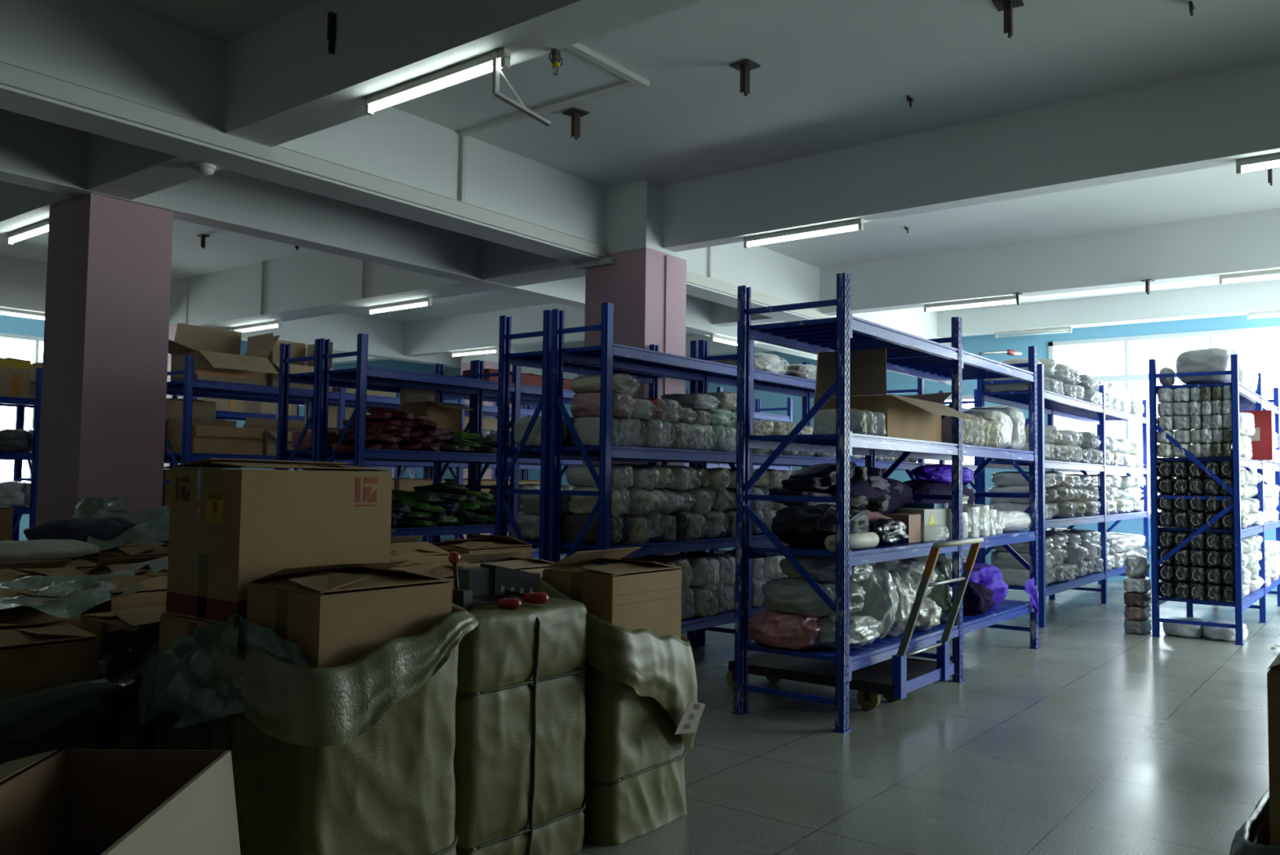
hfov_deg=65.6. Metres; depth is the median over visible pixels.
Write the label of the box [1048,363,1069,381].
pack
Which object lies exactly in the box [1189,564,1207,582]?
bundle
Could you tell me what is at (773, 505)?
bundle
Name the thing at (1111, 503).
pack
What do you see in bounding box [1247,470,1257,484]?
pack
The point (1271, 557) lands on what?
pack
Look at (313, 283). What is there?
beam
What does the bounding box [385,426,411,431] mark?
pack
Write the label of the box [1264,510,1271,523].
pack
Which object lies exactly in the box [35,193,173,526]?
column
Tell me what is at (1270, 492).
pack
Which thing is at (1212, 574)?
bundle
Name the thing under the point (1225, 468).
bundle
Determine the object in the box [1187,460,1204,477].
bundle
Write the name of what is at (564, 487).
bundle
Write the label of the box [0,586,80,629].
carton
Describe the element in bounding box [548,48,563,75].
joint
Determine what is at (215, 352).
carton
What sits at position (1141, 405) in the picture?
pack
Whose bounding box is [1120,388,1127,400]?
pack
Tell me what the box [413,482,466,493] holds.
pack
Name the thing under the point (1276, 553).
pack
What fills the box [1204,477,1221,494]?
bundle
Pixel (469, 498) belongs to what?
pack
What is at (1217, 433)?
pack
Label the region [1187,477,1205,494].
bundle
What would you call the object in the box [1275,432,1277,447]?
pack
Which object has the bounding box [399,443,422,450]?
pack
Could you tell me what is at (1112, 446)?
pack
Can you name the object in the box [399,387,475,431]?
carton
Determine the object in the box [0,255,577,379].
beam
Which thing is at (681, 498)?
bundle
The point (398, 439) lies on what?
pack
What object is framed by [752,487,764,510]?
bundle
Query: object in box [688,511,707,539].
bundle
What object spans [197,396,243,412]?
carton
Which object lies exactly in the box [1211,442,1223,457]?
pack
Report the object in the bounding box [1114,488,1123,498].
pack
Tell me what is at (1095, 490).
pack
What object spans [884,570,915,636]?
plastic bag
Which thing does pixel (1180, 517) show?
bundle
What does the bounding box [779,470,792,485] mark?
bundle
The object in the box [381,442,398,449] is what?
pack
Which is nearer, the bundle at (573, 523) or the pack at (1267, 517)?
the bundle at (573, 523)
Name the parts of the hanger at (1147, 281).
mounting plate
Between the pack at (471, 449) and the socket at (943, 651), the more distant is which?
the pack at (471, 449)
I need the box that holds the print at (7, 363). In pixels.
[0,358,31,368]
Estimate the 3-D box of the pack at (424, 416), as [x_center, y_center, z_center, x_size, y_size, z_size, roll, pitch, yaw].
[-2.282,-0.066,9.803,0.406,0.118,0.344,-1,-3,30]
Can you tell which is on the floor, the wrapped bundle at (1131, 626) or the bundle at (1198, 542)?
the wrapped bundle at (1131, 626)
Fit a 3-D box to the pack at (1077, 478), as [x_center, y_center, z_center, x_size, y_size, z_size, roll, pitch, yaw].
[4.963,0.637,11.989,0.662,0.186,0.417,-2,-4,43]
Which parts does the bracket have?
arm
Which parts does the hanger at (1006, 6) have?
mounting plate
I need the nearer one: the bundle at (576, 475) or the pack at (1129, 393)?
the bundle at (576, 475)
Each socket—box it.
[936,640,950,680]
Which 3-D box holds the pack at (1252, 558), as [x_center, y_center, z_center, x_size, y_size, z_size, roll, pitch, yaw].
[6.333,1.379,10.504,0.329,0.155,0.154,-2,-4,40]
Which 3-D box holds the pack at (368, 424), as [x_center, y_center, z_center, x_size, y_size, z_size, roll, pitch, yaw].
[-2.592,-0.033,9.392,0.394,0.085,0.335,-1,-4,35]
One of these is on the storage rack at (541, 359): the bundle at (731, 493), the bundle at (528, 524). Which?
the bundle at (528, 524)
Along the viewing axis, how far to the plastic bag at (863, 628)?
6.33 m
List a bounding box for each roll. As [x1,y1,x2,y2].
[569,373,639,394]
[824,531,879,551]
[950,505,979,537]
[951,511,951,538]
[951,511,968,537]
[962,504,990,535]
[989,508,996,534]
[995,510,1003,533]
[1002,510,1031,531]
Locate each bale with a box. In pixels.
[1175,347,1234,384]
[1230,350,1253,387]
[1248,362,1264,392]
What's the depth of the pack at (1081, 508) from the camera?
11.83 m
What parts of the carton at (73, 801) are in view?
panel, panel, panel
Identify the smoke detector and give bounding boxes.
[192,162,216,175]
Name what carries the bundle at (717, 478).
on the bundle at (720, 495)
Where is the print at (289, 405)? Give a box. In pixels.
[288,404,291,413]
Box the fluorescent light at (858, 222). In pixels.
[743,218,863,248]
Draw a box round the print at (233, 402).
[230,399,236,410]
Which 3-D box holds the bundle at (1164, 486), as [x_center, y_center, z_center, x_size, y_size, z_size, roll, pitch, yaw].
[5.356,0.590,10.089,0.151,0.170,0.401,-2,-4,38]
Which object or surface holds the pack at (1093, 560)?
on the storage rack at (1051, 403)
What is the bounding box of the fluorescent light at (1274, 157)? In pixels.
[1235,152,1279,174]
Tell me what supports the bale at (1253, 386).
on the storage rack at (1242, 398)
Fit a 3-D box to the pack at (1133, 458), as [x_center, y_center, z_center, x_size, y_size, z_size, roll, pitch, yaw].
[6.776,0.477,14.271,0.653,0.213,0.291,-1,-3,30]
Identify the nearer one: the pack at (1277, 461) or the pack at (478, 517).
the pack at (478, 517)
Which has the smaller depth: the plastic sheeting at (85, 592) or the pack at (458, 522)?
the plastic sheeting at (85, 592)
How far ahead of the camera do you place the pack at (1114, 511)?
13.35 m
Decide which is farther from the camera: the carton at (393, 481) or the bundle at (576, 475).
the carton at (393, 481)
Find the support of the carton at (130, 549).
on the floor
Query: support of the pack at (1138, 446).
on the pack at (1139, 460)
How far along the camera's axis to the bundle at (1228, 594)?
9.56 m
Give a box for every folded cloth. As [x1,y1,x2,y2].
[0,538,99,562]
[22,516,136,542]
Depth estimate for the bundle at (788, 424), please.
9.43 m
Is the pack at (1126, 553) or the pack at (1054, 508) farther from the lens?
the pack at (1126, 553)
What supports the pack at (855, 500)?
on the cloth bundle at (870, 515)
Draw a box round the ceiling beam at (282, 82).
[222,0,702,146]
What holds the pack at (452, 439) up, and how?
on the pack at (449, 446)
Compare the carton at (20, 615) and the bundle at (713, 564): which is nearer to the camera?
the carton at (20, 615)
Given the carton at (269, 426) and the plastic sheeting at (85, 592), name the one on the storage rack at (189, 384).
the carton at (269, 426)
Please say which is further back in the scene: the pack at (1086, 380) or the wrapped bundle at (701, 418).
the pack at (1086, 380)
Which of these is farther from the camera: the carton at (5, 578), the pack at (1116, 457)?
the pack at (1116, 457)
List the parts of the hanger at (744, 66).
mounting plate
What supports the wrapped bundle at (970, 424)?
on the storage rack at (908, 354)
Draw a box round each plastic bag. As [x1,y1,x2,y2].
[747,609,822,649]
[761,577,865,616]
[779,554,872,582]
[815,613,881,648]
[849,477,914,515]
[852,563,898,639]
[867,517,909,545]
[871,561,881,568]
[878,558,937,596]
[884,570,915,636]
[902,479,974,508]
[907,553,951,621]
[909,463,974,484]
[913,596,942,631]
[962,561,1008,609]
[963,581,994,614]
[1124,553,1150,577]
[1229,787,1279,854]
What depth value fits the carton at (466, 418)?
14.90 m
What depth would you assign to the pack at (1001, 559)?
10.75 m
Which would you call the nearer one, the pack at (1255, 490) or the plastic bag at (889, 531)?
the plastic bag at (889, 531)
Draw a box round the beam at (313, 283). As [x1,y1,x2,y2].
[186,239,585,329]
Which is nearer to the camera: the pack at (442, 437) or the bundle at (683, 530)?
the bundle at (683, 530)
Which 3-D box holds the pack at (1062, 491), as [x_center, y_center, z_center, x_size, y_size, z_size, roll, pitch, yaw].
[4.575,0.763,11.402,0.243,0.200,0.656,4,-4,-44]
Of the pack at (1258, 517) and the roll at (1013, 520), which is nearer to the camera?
the roll at (1013, 520)
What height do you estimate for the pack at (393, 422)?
0.092 m
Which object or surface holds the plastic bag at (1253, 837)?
on the floor
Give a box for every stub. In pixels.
[905,94,913,106]
[1188,0,1195,15]
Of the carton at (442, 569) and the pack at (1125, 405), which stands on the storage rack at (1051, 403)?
the pack at (1125, 405)
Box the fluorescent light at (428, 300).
[368,297,432,314]
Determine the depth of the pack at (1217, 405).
9.70 m
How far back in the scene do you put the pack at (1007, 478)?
10.79 m
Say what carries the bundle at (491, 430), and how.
on the storage rack at (285, 377)
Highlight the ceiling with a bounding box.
[0,0,1279,347]
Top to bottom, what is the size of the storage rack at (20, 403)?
2.780 m
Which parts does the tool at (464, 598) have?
ball knob, lever, handle, handle knob, handle, handle knob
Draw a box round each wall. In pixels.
[0,311,457,540]
[508,313,1279,591]
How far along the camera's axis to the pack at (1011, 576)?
10.73 m
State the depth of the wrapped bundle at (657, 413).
7.73 m
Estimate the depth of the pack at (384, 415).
9.25 m
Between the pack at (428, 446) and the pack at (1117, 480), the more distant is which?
the pack at (1117, 480)
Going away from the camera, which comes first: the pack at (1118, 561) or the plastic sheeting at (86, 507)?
the plastic sheeting at (86, 507)
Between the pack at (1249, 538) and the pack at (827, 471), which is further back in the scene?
the pack at (1249, 538)
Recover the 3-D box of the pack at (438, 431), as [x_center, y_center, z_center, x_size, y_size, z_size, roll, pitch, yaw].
[-2.156,0.052,9.881,0.392,0.105,0.350,0,-3,20]
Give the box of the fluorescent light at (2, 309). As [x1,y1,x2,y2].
[0,307,44,319]
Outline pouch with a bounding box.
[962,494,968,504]
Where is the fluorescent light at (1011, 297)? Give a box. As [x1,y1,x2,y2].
[924,295,1020,312]
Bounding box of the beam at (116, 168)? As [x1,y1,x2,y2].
[0,133,222,243]
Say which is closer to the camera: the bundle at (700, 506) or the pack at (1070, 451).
the bundle at (700, 506)
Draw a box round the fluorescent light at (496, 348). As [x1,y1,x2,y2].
[451,346,498,356]
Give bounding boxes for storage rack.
[0,368,417,542]
[163,355,541,557]
[164,389,524,542]
[275,338,572,543]
[315,333,792,552]
[494,309,698,645]
[547,302,977,646]
[731,272,1040,733]
[977,364,1149,627]
[1148,354,1279,644]
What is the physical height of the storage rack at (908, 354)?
2.780 m
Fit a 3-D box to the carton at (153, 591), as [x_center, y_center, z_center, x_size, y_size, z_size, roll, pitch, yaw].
[-2.249,1.178,4.535,0.400,1.016,0.535,-2,-4,38]
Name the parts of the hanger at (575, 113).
mounting plate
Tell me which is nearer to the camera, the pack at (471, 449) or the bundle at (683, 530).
the bundle at (683, 530)
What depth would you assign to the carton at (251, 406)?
15.03 m
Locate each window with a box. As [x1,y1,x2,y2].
[0,332,44,481]
[813,395,973,465]
[1048,325,1279,518]
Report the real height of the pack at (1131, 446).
0.200 m
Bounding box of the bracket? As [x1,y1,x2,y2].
[492,49,551,126]
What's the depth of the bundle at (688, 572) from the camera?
8.09 m
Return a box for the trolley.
[726,537,983,709]
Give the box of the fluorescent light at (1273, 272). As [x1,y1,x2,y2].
[1218,269,1279,284]
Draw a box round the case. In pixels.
[1239,409,1275,460]
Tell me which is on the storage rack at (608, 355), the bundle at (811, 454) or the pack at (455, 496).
the bundle at (811, 454)
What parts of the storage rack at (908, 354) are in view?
foot plate, foot plate, foot plate, purple plastic strip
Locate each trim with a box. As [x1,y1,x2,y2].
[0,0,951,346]
[0,60,606,257]
[259,260,364,315]
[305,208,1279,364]
[444,280,1279,375]
[458,81,637,202]
[564,42,649,88]
[574,257,615,269]
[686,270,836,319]
[707,246,711,277]
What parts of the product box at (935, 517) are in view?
blue lid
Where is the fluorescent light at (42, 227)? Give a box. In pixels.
[6,219,48,244]
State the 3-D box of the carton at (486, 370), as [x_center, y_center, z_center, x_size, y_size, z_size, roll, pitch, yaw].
[-1.749,-0.543,11.501,0.440,0.247,0.420,-2,-4,38]
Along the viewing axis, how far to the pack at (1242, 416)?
9.92 m
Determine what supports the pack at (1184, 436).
on the pack at (1177, 452)
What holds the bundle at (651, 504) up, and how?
on the bundle at (642, 541)
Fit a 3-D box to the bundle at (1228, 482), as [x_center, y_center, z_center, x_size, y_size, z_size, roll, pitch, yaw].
[5.793,0.578,9.753,0.154,0.171,0.400,-2,-4,38]
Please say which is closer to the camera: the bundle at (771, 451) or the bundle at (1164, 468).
the bundle at (771, 451)
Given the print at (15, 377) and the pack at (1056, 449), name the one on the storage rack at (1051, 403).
the pack at (1056, 449)
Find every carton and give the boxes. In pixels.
[0,357,31,397]
[0,505,13,540]
[0,559,85,576]
[0,566,65,582]
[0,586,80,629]
[0,619,99,698]
[0,748,240,854]
[22,556,97,574]
[29,361,42,398]
[77,551,99,564]
[80,573,167,616]
[80,606,166,660]
[86,555,167,577]
[97,539,168,564]
[158,612,224,750]
[162,466,199,506]
[164,398,216,453]
[164,469,171,506]
[165,417,263,454]
[165,457,392,622]
[168,323,279,385]
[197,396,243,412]
[242,417,306,455]
[243,400,297,415]
[246,559,452,667]
[247,333,333,391]
[327,405,367,431]
[332,387,395,396]
[390,535,449,559]
[390,553,468,564]
[391,477,445,491]
[391,479,394,488]
[391,528,398,534]
[391,560,478,600]
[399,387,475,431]
[432,533,532,558]
[441,478,496,493]
[459,549,560,576]
[462,368,511,382]
[464,416,469,427]
[482,417,511,430]
[494,479,540,484]
[520,372,542,386]
[542,546,681,638]
[563,377,571,390]
[813,347,978,442]
[1266,653,1279,844]
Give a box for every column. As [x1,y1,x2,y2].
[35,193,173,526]
[163,277,224,469]
[461,346,512,538]
[582,179,686,558]
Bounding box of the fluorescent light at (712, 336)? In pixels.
[710,334,737,345]
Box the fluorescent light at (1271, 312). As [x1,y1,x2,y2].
[1247,310,1279,319]
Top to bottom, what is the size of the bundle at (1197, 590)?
0.170 m
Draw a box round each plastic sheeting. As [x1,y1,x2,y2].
[0,568,141,617]
[72,496,127,517]
[87,505,169,551]
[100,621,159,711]
[121,555,168,572]
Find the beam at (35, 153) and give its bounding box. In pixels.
[0,108,817,359]
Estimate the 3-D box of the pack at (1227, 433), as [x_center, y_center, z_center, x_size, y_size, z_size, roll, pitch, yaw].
[5.802,0.082,9.756,0.106,0.146,0.367,-2,-4,38]
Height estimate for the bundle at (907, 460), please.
0.194 m
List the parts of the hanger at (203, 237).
mounting plate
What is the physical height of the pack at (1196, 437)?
0.141 m
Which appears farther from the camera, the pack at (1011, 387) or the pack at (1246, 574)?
the pack at (1011, 387)
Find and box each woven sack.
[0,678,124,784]
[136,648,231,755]
[168,567,479,854]
[451,596,587,854]
[539,575,698,844]
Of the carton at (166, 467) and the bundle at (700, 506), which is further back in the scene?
the carton at (166, 467)
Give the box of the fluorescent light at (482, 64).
[364,48,511,115]
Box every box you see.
[457,563,539,603]
[895,502,951,541]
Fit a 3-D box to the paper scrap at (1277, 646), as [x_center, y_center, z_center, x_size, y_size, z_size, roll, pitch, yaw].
[5.840,2.014,8.994,0.250,0.055,0.303,2,-3,-29]
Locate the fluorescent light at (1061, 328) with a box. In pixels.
[995,326,1071,337]
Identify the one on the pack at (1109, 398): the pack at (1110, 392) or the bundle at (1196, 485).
the pack at (1110, 392)
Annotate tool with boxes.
[448,551,548,609]
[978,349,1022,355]
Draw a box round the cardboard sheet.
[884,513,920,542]
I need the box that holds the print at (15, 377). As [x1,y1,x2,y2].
[11,373,21,395]
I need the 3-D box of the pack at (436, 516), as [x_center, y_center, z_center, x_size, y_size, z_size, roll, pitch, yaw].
[-2.134,0.882,9.847,0.368,0.132,0.562,2,-3,-26]
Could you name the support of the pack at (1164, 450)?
on the storage rack at (1242, 398)
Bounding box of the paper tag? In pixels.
[674,700,705,733]
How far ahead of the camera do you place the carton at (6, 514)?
7.25 m
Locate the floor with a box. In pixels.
[416,537,1279,854]
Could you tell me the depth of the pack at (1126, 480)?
13.84 m
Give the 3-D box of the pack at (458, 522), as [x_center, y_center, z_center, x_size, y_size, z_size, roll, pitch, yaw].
[-1.992,0.961,10.163,0.327,0.110,0.473,2,-3,-21]
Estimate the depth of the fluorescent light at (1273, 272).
10.48 m
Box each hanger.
[196,234,209,248]
[562,107,589,140]
[729,58,759,96]
[991,0,1023,38]
[1012,292,1022,305]
[1140,279,1154,294]
[1263,167,1277,186]
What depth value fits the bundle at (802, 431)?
9.65 m
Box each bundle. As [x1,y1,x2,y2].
[0,428,31,453]
[0,480,28,506]
[24,428,33,453]
[24,481,31,506]
[291,428,337,449]
[333,430,340,442]
[462,427,489,436]
[485,431,511,446]
[488,429,497,433]
[488,484,530,503]
[507,503,522,515]
[510,513,564,541]
[513,415,567,447]
[519,484,540,489]
[520,493,573,515]
[560,484,573,490]
[562,416,577,446]
[563,513,623,543]
[565,465,629,488]
[568,486,626,515]
[569,391,637,417]
[573,416,622,446]
[573,486,631,514]
[575,464,633,487]
[577,563,597,566]
[611,462,658,489]
[613,417,635,446]
[613,514,630,544]
[619,557,661,563]
[623,487,659,514]
[625,467,650,488]
[625,488,650,515]
[626,417,645,447]
[626,515,651,544]
[629,398,657,419]
[631,556,676,568]
[634,464,674,488]
[638,514,648,542]
[639,463,689,490]
[640,397,668,419]
[640,417,665,448]
[640,555,693,590]
[641,511,666,541]
[644,555,690,586]
[646,488,674,513]
[650,512,676,542]
[653,488,681,513]
[655,419,673,448]
[660,392,719,409]
[661,399,683,422]
[661,464,702,488]
[662,488,692,514]
[667,421,688,448]
[667,511,697,540]
[669,488,694,511]
[670,554,719,585]
[676,406,697,423]
[676,552,732,582]
[680,422,695,449]
[680,589,692,620]
[682,555,713,586]
[684,488,713,514]
[684,586,695,617]
[687,422,706,449]
[687,551,735,584]
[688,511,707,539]
[688,585,714,617]
[689,513,698,539]
[690,391,737,410]
[691,409,712,424]
[693,487,715,511]
[694,467,710,487]
[697,424,716,450]
[697,469,730,489]
[701,511,718,537]
[702,582,718,616]
[703,408,736,426]
[705,467,730,486]
[710,488,731,511]
[710,510,728,537]
[711,356,765,370]
[711,424,730,451]
[713,551,764,577]
[714,582,724,612]
[717,549,763,577]
[719,511,733,537]
[721,582,733,612]
[724,426,736,452]
[724,469,736,488]
[724,487,762,510]
[724,488,736,511]
[724,490,733,509]
[726,467,755,486]
[726,510,750,537]
[728,410,736,427]
[728,582,735,609]
[730,510,764,534]
[731,547,780,577]
[733,427,736,452]
[751,577,763,606]
[752,486,771,510]
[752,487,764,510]
[753,419,765,434]
[753,433,764,453]
[753,468,786,488]
[753,469,768,486]
[753,508,763,532]
[754,351,788,374]
[754,576,765,604]
[756,419,773,435]
[757,508,776,533]
[761,434,768,453]
[761,577,771,604]
[766,488,782,509]
[767,434,774,453]
[768,488,787,508]
[770,421,791,435]
[774,555,785,575]
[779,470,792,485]
[782,450,795,455]
[783,364,812,378]
[783,421,795,434]
[786,364,816,380]
[791,450,798,455]
[795,423,807,434]
[796,451,808,456]
[802,425,813,434]
[803,451,813,456]
[813,408,865,434]
[813,452,826,457]
[827,453,835,457]
[852,454,862,459]
[852,509,891,519]
[860,409,874,435]
[863,412,867,434]
[872,411,886,435]
[872,413,876,435]
[875,456,884,460]
[883,456,892,460]
[903,457,911,462]
[909,457,918,462]
[941,415,973,443]
[949,556,967,562]
[962,409,1013,448]
[962,412,981,444]
[962,415,969,444]
[967,405,1026,449]
[969,414,979,444]
[971,413,985,445]
[981,418,998,446]
[982,417,1000,448]
[1123,576,1151,592]
[1123,591,1151,606]
[1124,604,1151,620]
[1124,617,1151,634]
[1156,460,1173,477]
[1156,476,1174,493]
[1157,493,1174,510]
[1157,510,1175,527]
[1157,529,1176,547]
[1158,546,1174,564]
[1158,563,1175,581]
[1158,580,1175,597]
[1159,366,1175,385]
[1162,616,1206,637]
[1172,460,1189,477]
[1172,477,1190,493]
[1172,493,1190,511]
[1173,510,1189,527]
[1173,530,1190,548]
[1173,547,1190,564]
[1173,564,1191,582]
[1173,581,1191,598]
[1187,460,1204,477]
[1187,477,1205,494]
[1187,493,1205,511]
[1188,511,1206,528]
[1188,531,1207,549]
[1188,548,1206,565]
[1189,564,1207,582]
[1189,582,1207,599]
[1202,619,1248,641]
[1203,460,1221,478]
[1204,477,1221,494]
[1204,494,1222,511]
[1204,511,1222,528]
[1204,532,1223,550]
[1204,549,1222,566]
[1204,566,1223,583]
[1205,582,1223,600]
[1219,460,1232,478]
[1219,477,1232,494]
[1219,494,1233,511]
[1220,511,1233,528]
[1220,532,1234,551]
[1221,550,1234,568]
[1221,567,1234,584]
[1221,583,1235,602]
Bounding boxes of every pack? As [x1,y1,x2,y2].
[332,442,383,451]
[336,426,383,436]
[337,433,375,442]
[342,419,385,426]
[342,425,382,434]
[354,412,391,421]
[366,406,414,420]
[370,433,396,444]
[374,419,401,426]
[378,433,401,442]
[381,424,398,431]
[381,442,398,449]
[382,431,409,437]
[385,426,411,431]
[386,417,412,426]
[391,488,439,501]
[391,494,427,502]
[391,498,430,509]
[391,504,411,513]
[391,511,403,519]
[391,520,396,528]
[397,436,412,444]
[398,442,439,451]
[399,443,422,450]
[400,419,418,427]
[401,509,433,518]
[408,428,427,437]
[408,520,437,526]
[409,435,432,443]
[410,417,438,429]
[411,490,453,499]
[413,414,431,419]
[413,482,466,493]
[413,503,445,512]
[414,442,441,450]
[417,511,446,521]
[420,490,464,500]
[422,427,445,435]
[426,496,446,502]
[427,434,452,440]
[428,502,459,511]
[430,440,445,447]
[430,499,460,507]
[433,515,457,524]
[439,436,464,442]
[441,442,470,451]
[442,431,479,438]
[444,511,454,516]
[445,492,476,502]
[446,441,475,445]
[448,446,479,452]
[450,435,479,448]
[452,520,463,525]
[453,494,466,502]
[453,509,475,517]
[457,512,487,521]
[458,497,480,506]
[458,502,480,510]
[462,488,493,500]
[464,436,491,443]
[474,504,488,511]
[475,505,495,512]
[479,442,491,447]
[479,446,497,453]
[479,512,495,515]
[480,499,495,506]
[768,485,835,505]
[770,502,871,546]
[781,475,829,492]
[788,461,857,487]
[820,480,851,496]
[849,466,867,481]
[849,494,868,508]
[866,466,882,477]
[866,475,889,491]
[866,496,888,511]
[884,490,894,499]
[893,482,903,493]
[984,375,1045,392]
[987,485,1029,502]
[988,502,1048,519]
[990,550,1052,569]
[991,471,1056,487]
[992,442,1049,460]
[992,536,1053,553]
[998,568,1030,586]
[1000,357,1040,370]
[1022,530,1067,547]
[1024,425,1046,442]
[1026,425,1058,443]
[1037,358,1056,376]
[1044,376,1049,391]
[1044,442,1055,460]
[1044,487,1059,502]
[1044,502,1057,516]
[1045,503,1053,519]
[1045,528,1091,544]
[1045,533,1063,549]
[1045,568,1053,586]
[1046,527,1099,542]
[1047,471,1065,486]
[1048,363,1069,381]
[1048,377,1057,393]
[1048,485,1068,502]
[1048,548,1063,566]
[1049,567,1055,582]
[1050,431,1062,444]
[1050,554,1055,564]
[1051,564,1064,582]
[1052,430,1073,444]
[1052,502,1059,517]
[1052,502,1072,518]
[1053,444,1061,461]
[1057,381,1064,395]
[1057,429,1079,445]
[1057,444,1068,462]
[1057,474,1075,488]
[1058,531,1080,545]
[1059,550,1064,565]
[1061,444,1073,462]
[1061,548,1067,559]
[1061,564,1071,581]
[1062,368,1075,384]
[1062,382,1073,397]
[1062,543,1081,563]
[1062,562,1075,580]
[1063,488,1074,501]
[1065,473,1080,488]
[1066,487,1083,501]
[1067,488,1077,500]
[1068,369,1079,385]
[1068,473,1098,488]
[1068,488,1088,501]
[1068,501,1076,517]
[1069,444,1075,462]
[1070,562,1078,577]
[1071,385,1076,398]
[1071,473,1091,488]
[1071,501,1085,516]
[1072,447,1079,462]
[1073,376,1082,385]
[1074,446,1082,461]
[1075,385,1084,399]
[1075,431,1083,446]
[1076,373,1092,388]
[1076,560,1084,577]
[1078,546,1084,562]
[1079,431,1096,448]
[1079,448,1087,462]
[1079,488,1090,500]
[1079,545,1088,556]
[1080,500,1097,515]
[1080,542,1097,559]
[1081,560,1088,576]
[1082,448,1092,463]
[1083,388,1095,403]
[1083,488,1094,500]
[1084,486,1099,500]
[1084,559,1093,574]
[1087,448,1098,463]
[1088,559,1095,572]
[1089,500,1098,515]
[1090,377,1097,388]
[1091,474,1121,488]
[1092,378,1100,389]
[1092,436,1101,448]
[1092,500,1100,514]
[1093,380,1108,394]
[1093,392,1098,404]
[1093,435,1110,448]
[1093,558,1103,573]
[1094,475,1113,486]
[1095,391,1102,404]
[1096,448,1111,464]
[1096,544,1102,559]
[1097,450,1102,464]
[1097,489,1110,497]
[1097,499,1109,514]
[1097,540,1110,555]
[1098,532,1146,548]
[1098,537,1116,552]
[1099,533,1138,550]
[1099,535,1132,551]
[1099,537,1126,551]
[1105,382,1114,396]
[1105,435,1116,450]
[1106,395,1112,408]
[1106,452,1114,465]
[1106,486,1115,500]
[1106,500,1115,514]
[1106,555,1112,570]
[1107,555,1115,568]
[1108,552,1123,568]
[1109,485,1117,498]
[1110,440,1121,452]
[1110,451,1119,466]
[1110,500,1117,513]
[1111,397,1119,410]
[1112,386,1120,399]
[1112,440,1124,452]
[1113,497,1126,512]
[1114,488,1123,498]
[1115,438,1128,453]
[1115,497,1131,512]
[1115,551,1124,564]
[1116,452,1124,466]
[1116,475,1135,487]
[1117,486,1131,498]
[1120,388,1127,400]
[1120,400,1131,413]
[1121,453,1131,466]
[1122,550,1133,565]
[1125,390,1132,402]
[1125,440,1142,454]
[1127,486,1137,498]
[1128,403,1141,415]
[1128,442,1133,450]
[1128,454,1137,466]
[1128,497,1141,511]
[1129,500,1133,511]
[1131,392,1139,404]
[1131,475,1146,487]
[1133,454,1143,467]
[1133,548,1140,555]
[1136,486,1141,498]
[1137,403,1144,416]
[1138,501,1143,511]
[1138,547,1146,556]
[1155,429,1174,443]
[1156,415,1177,431]
[1156,442,1174,457]
[1157,387,1174,402]
[1157,401,1174,417]
[1172,401,1191,416]
[1172,442,1191,457]
[1173,387,1191,402]
[1173,414,1192,430]
[1173,429,1191,444]
[1190,386,1201,401]
[1190,400,1202,415]
[1191,414,1203,429]
[1191,429,1202,443]
[1191,442,1202,457]
[1200,386,1213,401]
[1200,400,1213,415]
[1200,427,1213,443]
[1201,442,1213,457]
[1202,414,1212,428]
[1211,386,1223,400]
[1211,400,1223,414]
[1211,413,1223,428]
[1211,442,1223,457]
[1212,428,1224,443]
[1222,385,1231,399]
[1222,399,1231,414]
[1222,413,1231,428]
[1222,427,1231,443]
[1222,442,1232,457]
[1239,412,1247,434]
[1240,411,1251,435]
[1240,435,1248,458]
[1240,469,1245,484]
[1240,484,1248,498]
[1240,498,1250,513]
[1240,501,1248,512]
[1240,512,1249,528]
[1241,537,1253,552]
[1241,541,1248,552]
[1241,554,1245,569]
[1242,569,1251,584]
[1242,584,1248,597]
[1243,497,1259,513]
[1243,552,1257,564]
[1244,471,1250,483]
[1244,537,1254,552]
[1244,564,1258,580]
[1246,412,1254,435]
[1246,515,1253,526]
[1246,536,1260,551]
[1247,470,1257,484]
[1247,485,1253,497]
[1248,436,1252,458]
[1248,484,1257,497]
[1248,500,1255,512]
[1248,580,1257,591]
[1251,513,1262,524]
[1252,562,1261,570]
[1253,511,1265,525]
[1253,534,1262,549]
[1253,551,1260,560]
[1256,551,1262,561]
[1256,575,1260,589]
[1257,472,1262,483]
[1257,546,1269,560]
[1257,572,1271,586]
[1257,575,1264,586]
[1263,484,1267,497]
[1263,496,1269,511]
[1264,484,1275,497]
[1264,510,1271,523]
[1264,540,1279,553]
[1264,542,1275,555]
[1265,559,1271,571]
[1266,496,1274,509]
[1269,555,1275,569]
[1270,448,1279,463]
[1270,509,1279,521]
[1270,566,1279,580]
[1271,484,1279,497]
[1272,542,1278,555]
[1272,555,1279,566]
[1273,497,1279,507]
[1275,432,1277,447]
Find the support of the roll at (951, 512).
on the storage rack at (908, 354)
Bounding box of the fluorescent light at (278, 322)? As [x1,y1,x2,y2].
[232,320,282,332]
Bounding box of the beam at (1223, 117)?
[662,57,1279,252]

